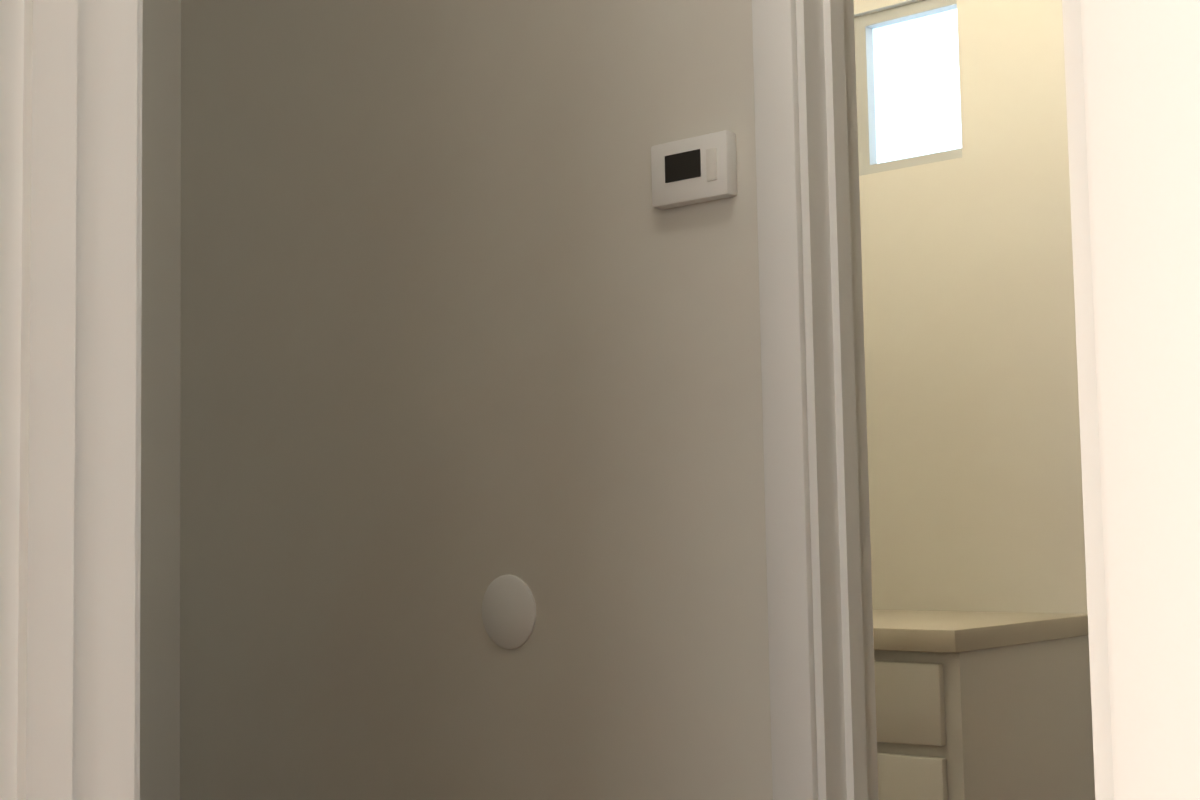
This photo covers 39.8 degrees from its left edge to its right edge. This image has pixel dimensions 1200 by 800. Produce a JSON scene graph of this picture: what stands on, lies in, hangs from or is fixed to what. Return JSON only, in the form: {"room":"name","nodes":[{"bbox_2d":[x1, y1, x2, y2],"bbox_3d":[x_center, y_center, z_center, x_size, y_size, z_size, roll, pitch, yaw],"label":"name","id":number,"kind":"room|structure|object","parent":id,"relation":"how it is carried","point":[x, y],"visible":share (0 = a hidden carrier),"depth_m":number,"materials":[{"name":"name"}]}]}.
{"room":"hallway","nodes":[
{"label":"hallway","id":0,"kind":"room"},
{"bbox_2d":[140,0,180,799],"bbox_3d":[-0.607,0.042,2.960,0.120,2.440,2.480,-5,-6,41],"label":"wall","id":1,"kind":"structure","parent":0,"point":[160,459],"depth_m":2.73,"materials":[{"name":"paint"}]},
{"bbox_2d":[180,0,772,799],"bbox_3d":[0.431,-0.066,1.857,2.900,2.440,0.110,-5,-6,41],"label":"wall","id":2,"kind":"structure","parent":0,"point":[470,312],"depth_m":2.32,"materials":[{"name":"paint"}]},
{"bbox_2d":[482,575,535,648],"bbox_3d":[-0.125,0.286,2.241,0.100,0.100,0.007,-5,-6,41],"label":"cover plate","id":3,"kind":"object","parent":2,"relation":"attached to","point":[508,611],"visible":1,"depth_m":2.24,"materials":[{"name":"white plastic"}]},
{"bbox_2d":[651,130,736,209],"bbox_3d":[0.115,-0.285,2.058,0.120,0.080,0.024,-5,-6,41],"label":"thermostat","id":4,"kind":"object","parent":2,"relation":"attached to","point":[695,170],"visible":1,"depth_m":2.04,"materials":[{"name":"white plastic"}]},
{"bbox_2d":[752,0,878,799],"bbox_3d":[0.563,0.097,1.732,0.860,2.090,0.136,-5,-6,41],"label":"door frame","id":5,"kind":"structure","parent":2,"relation":"attached to","point":[821,641],"depth_m":1.96,"materials":[{"name":"white paint"}]},
{"bbox_2d":[854,0,1087,613],"bbox_3d":[1.386,0.004,2.954,2.900,2.440,0.120,-5,-6,41],"label":"wall","id":6,"kind":"structure","parent":0,"point":[974,450],"depth_m":3.41,"materials":[{"name":"paint"}]},
{"bbox_2d":[854,0,961,175],"bbox_3d":[0.589,-0.666,3.663,0.500,0.360,0.040,-5,-6,41],"label":"bathroom window","id":7,"kind":"structure","parent":6,"relation":"in","point":[907,86],"depth_m":3.60,"materials":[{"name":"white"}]},
{"bbox_3d":[0.557,1.207,1.873,2.900,0.100,2.480,-5,-6,41],"label":"floor","id":8,"kind":"structure","parent":0,"visible":0},
{"bbox_2d":[873,610,1094,799],"bbox_3d":[0.438,0.791,3.279,0.920,0.960,0.555,-5,-6,41],"label":"bathroom vanity","id":9,"kind":"object","parent":8,"relation":"on","point":[983,706],"visible":0.31,"depth_m":2.91,"materials":[{"name":"painted wood"},{"name":"stone"}]},
{"bbox_3d":[0.903,-0.228,-0.063,3.540,2.440,0.120,-5,-6,41],"label":"wall","id":10,"kind":"structure","parent":0,"visible":0},
{"bbox_2d":[0,0,1199,799],"bbox_3d":[-0.073,0.038,0.770,0.796,2.078,0.146,-5,-6,41],"label":"door frame","id":11,"kind":"structure","parent":10,"relation":"attached to","point":[70,318],"depth_m":0.97,"materials":[{"name":"white paint"}]}
]}

